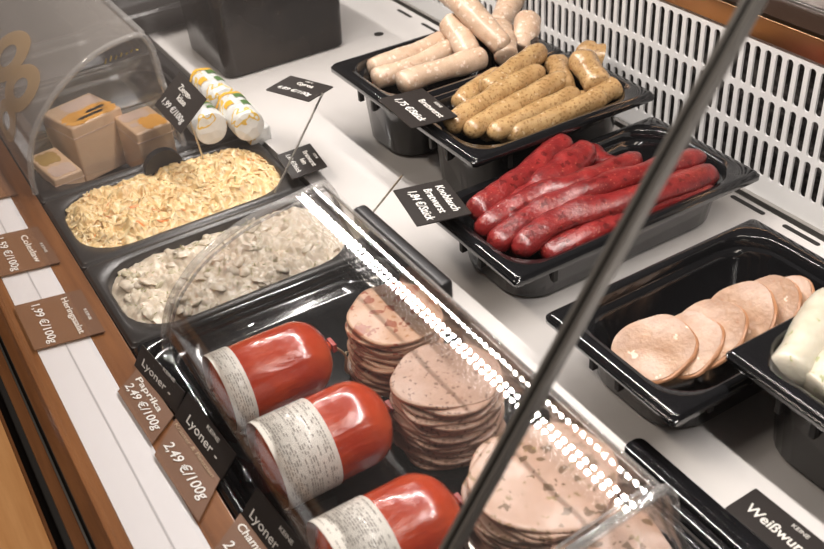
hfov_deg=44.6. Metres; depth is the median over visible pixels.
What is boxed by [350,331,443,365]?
slice
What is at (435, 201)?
price tag
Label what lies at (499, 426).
slice
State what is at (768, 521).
price tag
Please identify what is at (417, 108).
price tag
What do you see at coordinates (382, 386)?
slice
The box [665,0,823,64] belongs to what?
trim
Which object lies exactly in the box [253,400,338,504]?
label
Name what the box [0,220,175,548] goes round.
trim
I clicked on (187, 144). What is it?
pan
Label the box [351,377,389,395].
slice
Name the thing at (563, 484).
slice
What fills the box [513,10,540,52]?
sausage
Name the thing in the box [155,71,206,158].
price tag
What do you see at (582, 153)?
sausage
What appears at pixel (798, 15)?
trim
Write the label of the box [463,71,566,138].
speckled bratwurst
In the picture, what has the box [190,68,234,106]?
roll
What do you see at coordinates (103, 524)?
trim
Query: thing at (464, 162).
pan
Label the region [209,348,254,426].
label
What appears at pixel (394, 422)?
slice
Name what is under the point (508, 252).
sausage
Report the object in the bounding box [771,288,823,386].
sausage
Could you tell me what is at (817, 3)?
trim
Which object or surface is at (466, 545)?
slice
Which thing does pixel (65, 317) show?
price card
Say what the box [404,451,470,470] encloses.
slice
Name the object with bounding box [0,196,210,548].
trim
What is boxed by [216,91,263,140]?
roll
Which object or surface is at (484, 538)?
slice
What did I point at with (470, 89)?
speckled bratwurst
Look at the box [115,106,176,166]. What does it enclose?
pack
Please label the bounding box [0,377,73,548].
trim
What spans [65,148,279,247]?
salad
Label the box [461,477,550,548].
slice
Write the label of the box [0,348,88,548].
trim
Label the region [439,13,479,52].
sausage
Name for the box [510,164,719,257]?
sausage
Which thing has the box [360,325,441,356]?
slice
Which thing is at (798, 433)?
pan
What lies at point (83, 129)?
pack
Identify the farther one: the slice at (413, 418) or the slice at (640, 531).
the slice at (413, 418)
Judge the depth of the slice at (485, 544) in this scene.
0.78 m
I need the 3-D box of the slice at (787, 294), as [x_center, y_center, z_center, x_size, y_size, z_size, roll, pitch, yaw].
[0.329,0.034,0.938,0.065,0.051,0.060,28,47,36]
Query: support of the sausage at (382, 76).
in the pan at (387, 128)
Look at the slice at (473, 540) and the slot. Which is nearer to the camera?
the slice at (473, 540)
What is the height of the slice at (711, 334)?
0.038 m
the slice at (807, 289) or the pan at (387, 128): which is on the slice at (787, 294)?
the slice at (807, 289)
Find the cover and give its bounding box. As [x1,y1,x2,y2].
[161,180,690,548]
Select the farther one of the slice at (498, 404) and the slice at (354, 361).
the slice at (354, 361)
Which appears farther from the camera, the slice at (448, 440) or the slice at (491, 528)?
the slice at (448, 440)
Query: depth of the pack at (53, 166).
1.33 m
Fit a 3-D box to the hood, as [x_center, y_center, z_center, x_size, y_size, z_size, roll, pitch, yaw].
[-0.661,-0.444,1.627,0.212,0.171,0.996,-23,40,-23]
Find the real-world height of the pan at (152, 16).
0.050 m
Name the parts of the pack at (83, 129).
printed panel, printed panel, printed panel, printed panel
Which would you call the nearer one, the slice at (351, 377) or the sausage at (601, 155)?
the slice at (351, 377)
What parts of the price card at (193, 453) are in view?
black panel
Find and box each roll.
[187,101,226,143]
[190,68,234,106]
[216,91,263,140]
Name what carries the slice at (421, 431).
on the slice at (398, 417)
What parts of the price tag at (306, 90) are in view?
tag plate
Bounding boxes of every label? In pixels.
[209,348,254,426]
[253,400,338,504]
[315,499,395,548]
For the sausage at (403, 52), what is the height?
0.034 m
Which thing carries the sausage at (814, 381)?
on the sausage at (795, 357)
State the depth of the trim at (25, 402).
0.92 m
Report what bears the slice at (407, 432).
on the slice at (489, 432)
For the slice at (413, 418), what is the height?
0.007 m
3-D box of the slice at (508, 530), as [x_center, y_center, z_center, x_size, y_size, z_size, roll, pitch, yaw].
[0.102,0.161,0.783,0.112,0.008,0.110,-18,38,-18]
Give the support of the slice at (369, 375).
on the slice at (355, 370)
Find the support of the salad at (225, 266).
in the pan at (101, 276)
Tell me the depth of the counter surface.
1.12 m
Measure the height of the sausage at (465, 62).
0.034 m
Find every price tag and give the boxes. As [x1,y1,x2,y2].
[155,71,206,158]
[266,76,332,192]
[277,143,326,179]
[373,174,471,226]
[378,88,457,128]
[725,488,823,548]
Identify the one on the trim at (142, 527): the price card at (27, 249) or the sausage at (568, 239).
the price card at (27, 249)
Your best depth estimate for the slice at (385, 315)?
0.95 m
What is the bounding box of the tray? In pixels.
[134,250,704,548]
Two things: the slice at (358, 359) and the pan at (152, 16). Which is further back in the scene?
the pan at (152, 16)
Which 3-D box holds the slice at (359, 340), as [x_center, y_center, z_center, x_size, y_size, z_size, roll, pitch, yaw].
[-0.018,0.040,0.957,0.090,0.009,0.089,-13,38,-10]
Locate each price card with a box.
[0,171,17,197]
[0,226,59,276]
[14,289,104,350]
[118,345,184,443]
[154,392,236,521]
[215,487,306,548]
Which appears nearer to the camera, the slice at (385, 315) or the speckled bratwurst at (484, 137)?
the slice at (385, 315)
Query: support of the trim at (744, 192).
attached to the ventilation grille
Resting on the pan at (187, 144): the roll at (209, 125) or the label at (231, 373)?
the roll at (209, 125)
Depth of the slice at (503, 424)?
0.88 m
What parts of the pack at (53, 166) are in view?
printed panel, printed panel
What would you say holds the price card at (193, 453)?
on the trim at (216, 519)
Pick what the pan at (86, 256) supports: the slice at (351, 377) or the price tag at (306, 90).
the price tag at (306, 90)
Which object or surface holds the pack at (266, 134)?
in the pan at (86, 256)
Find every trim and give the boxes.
[0,0,235,519]
[0,139,234,548]
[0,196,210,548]
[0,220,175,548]
[0,277,133,548]
[0,336,95,548]
[0,344,91,548]
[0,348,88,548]
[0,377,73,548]
[0,410,56,548]
[0,420,51,548]
[392,0,823,241]
[397,3,821,240]
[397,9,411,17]
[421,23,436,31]
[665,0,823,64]
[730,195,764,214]
[731,0,823,35]
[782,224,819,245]
[786,0,823,13]
[798,0,823,9]
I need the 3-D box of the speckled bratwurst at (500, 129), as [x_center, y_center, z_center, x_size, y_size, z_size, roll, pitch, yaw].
[0.145,-0.190,1.186,0.139,0.030,0.028,-25,41,-26]
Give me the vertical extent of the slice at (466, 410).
0.008 m
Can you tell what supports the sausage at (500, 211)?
on the sausage
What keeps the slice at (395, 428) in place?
on the slice at (409, 442)
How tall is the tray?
0.020 m
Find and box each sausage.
[202,321,348,431]
[246,381,393,510]
[306,473,462,548]
[367,30,444,73]
[370,39,453,87]
[395,47,487,92]
[439,0,510,53]
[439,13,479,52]
[466,133,573,220]
[474,151,642,236]
[486,148,706,252]
[491,0,524,23]
[493,19,517,64]
[505,249,521,258]
[508,140,596,216]
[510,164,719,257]
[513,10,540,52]
[539,185,713,258]
[593,143,613,164]
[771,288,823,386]
[802,349,823,402]
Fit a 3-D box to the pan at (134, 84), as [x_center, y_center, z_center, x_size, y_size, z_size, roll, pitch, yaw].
[-0.486,-0.247,1.546,0.293,0.065,0.176,-23,40,-23]
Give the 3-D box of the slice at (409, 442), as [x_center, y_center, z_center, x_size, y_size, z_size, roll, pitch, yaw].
[0.033,0.129,0.908,0.090,0.007,0.092,3,37,10]
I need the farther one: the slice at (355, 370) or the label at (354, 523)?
the slice at (355, 370)
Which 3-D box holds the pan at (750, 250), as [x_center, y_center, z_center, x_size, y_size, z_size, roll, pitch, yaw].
[0.284,0.054,0.943,0.272,0.065,0.173,-23,40,-23]
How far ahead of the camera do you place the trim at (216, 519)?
1.10 m
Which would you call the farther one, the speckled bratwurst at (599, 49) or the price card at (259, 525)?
the speckled bratwurst at (599, 49)
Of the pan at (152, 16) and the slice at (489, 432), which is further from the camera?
the pan at (152, 16)
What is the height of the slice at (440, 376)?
0.008 m
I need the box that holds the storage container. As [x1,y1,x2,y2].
[180,0,341,77]
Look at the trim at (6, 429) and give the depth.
0.89 m
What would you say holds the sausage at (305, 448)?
on the tray
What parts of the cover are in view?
handle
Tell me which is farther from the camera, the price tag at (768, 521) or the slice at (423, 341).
the slice at (423, 341)
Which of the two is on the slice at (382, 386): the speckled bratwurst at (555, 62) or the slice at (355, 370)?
the slice at (355, 370)
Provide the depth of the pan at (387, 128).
1.30 m
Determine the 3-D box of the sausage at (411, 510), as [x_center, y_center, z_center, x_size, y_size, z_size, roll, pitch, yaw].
[-0.002,0.198,0.783,0.147,0.081,0.082,-23,40,-23]
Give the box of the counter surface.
[144,0,823,548]
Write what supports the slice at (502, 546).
on the slice at (484, 538)
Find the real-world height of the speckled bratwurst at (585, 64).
0.045 m
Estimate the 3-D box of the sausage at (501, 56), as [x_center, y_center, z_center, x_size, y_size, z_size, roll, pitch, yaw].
[0.121,-0.310,1.345,0.037,0.045,0.068,-5,36,-1]
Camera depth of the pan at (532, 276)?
1.07 m
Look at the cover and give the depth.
0.93 m
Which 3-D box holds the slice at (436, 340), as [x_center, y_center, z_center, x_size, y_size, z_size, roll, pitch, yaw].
[-0.013,0.053,0.965,0.091,0.008,0.084,-32,44,-32]
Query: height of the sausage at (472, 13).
0.075 m
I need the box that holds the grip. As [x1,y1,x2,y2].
[143,147,182,174]
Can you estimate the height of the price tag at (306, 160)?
0.008 m
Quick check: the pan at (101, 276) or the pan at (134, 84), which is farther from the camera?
the pan at (134, 84)
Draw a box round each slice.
[345,321,439,351]
[346,282,442,346]
[347,326,441,357]
[347,338,394,374]
[347,355,390,393]
[348,326,414,347]
[349,340,395,368]
[349,353,389,384]
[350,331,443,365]
[350,355,391,375]
[351,363,371,381]
[351,364,389,390]
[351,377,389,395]
[355,328,443,359]
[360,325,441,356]
[374,373,390,377]
[389,343,498,409]
[389,400,485,444]
[390,388,500,426]
[390,392,491,436]
[391,393,494,431]
[391,417,410,437]
[393,408,500,436]
[393,425,475,452]
[393,427,472,465]
[396,342,502,416]
[399,400,467,420]
[400,426,451,444]
[401,418,505,457]
[403,436,480,455]
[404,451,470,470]
[406,453,454,466]
[407,407,500,433]
[411,402,504,450]
[421,426,499,455]
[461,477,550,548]
[464,541,471,548]
[467,422,618,533]
[467,530,486,548]
[469,436,615,540]
[473,530,492,548]
[474,526,500,548]
[478,491,615,543]
[486,381,505,414]
[487,537,518,548]
[490,479,617,544]
[550,504,671,548]
[611,314,698,383]
[675,311,725,378]
[682,299,748,370]
[711,281,777,341]
[755,275,801,325]
[785,275,814,304]
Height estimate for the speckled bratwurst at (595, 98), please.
0.036 m
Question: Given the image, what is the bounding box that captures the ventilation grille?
[404,0,823,230]
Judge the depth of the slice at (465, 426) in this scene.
0.85 m
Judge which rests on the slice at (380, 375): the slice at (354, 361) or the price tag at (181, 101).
the slice at (354, 361)
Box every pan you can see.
[0,25,160,96]
[0,52,189,150]
[10,104,237,205]
[44,138,306,270]
[81,0,184,35]
[84,189,374,351]
[331,24,562,155]
[417,51,653,192]
[436,117,759,296]
[546,219,823,427]
[725,315,823,489]
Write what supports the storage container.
on the counter surface
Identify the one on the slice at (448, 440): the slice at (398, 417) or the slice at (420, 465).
the slice at (398, 417)
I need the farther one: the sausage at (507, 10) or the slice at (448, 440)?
the sausage at (507, 10)
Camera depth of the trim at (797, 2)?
1.09 m
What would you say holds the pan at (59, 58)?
in the counter surface
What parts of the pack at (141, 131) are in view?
printed panel, printed panel, printed panel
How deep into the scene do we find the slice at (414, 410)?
0.85 m
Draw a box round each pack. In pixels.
[28,147,84,186]
[41,93,125,180]
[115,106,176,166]
[247,121,271,144]
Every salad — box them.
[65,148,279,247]
[112,206,343,323]
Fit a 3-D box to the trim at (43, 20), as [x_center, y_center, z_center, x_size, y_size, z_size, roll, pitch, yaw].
[-0.098,-0.020,1.402,0.740,0.010,3.100,-23,40,-23]
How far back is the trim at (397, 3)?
1.18 m
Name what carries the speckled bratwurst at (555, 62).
in the pan at (464, 162)
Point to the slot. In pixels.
(376, 33)
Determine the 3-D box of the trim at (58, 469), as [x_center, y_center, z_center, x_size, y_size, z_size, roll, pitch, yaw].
[-0.490,0.030,1.145,0.003,0.024,3.100,-23,40,-23]
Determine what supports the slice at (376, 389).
on the slice at (351, 377)
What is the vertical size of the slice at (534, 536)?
0.009 m
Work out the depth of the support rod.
0.49 m
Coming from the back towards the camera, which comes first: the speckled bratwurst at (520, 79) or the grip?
the grip
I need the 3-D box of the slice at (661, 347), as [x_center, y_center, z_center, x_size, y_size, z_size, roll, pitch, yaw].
[0.222,0.068,0.924,0.076,0.029,0.074,-28,42,-28]
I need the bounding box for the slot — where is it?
[374,32,383,35]
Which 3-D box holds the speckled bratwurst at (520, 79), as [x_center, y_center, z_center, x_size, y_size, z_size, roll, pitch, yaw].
[0.102,-0.214,1.209,0.170,0.037,0.030,-32,44,-32]
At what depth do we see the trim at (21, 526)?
0.87 m
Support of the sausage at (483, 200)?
in the pan at (532, 276)
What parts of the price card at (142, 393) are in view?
black panel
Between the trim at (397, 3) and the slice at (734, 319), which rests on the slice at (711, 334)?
the slice at (734, 319)
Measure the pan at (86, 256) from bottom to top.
0.065 m
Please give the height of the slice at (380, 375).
0.006 m
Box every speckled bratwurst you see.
[443,64,545,133]
[451,67,496,107]
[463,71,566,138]
[478,43,547,92]
[479,133,491,141]
[486,86,580,140]
[499,90,584,143]
[505,87,607,141]
[544,54,575,87]
[568,49,609,91]
[575,40,605,63]
[589,76,622,105]
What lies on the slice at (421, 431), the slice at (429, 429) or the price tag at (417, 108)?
the slice at (429, 429)
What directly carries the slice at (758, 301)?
in the pan at (750, 250)
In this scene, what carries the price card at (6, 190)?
on the trim at (142, 527)
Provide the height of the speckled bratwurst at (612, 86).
0.037 m
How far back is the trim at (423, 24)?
1.65 m
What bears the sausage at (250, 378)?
on the tray
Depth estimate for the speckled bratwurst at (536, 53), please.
1.24 m
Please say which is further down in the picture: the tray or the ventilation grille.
the tray
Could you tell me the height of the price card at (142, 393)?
0.023 m
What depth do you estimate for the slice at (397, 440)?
0.88 m
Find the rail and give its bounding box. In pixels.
[443,299,730,548]
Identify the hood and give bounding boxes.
[0,0,179,192]
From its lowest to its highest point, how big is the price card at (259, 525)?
0.021 m
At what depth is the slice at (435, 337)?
0.94 m
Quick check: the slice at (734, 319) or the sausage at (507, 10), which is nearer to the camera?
the slice at (734, 319)
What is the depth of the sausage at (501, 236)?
1.06 m
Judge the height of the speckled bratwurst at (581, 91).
0.032 m
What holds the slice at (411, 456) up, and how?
on the slice at (420, 465)
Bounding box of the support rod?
[439,0,767,548]
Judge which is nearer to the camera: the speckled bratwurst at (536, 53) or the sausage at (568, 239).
the sausage at (568, 239)
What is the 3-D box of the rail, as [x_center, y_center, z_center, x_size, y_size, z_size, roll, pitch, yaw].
[0.189,0.166,0.848,0.010,0.009,0.600,-23,40,-23]
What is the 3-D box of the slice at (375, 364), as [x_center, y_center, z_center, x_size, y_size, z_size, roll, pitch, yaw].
[-0.017,0.059,0.968,0.088,0.006,0.092,-13,37,-12]

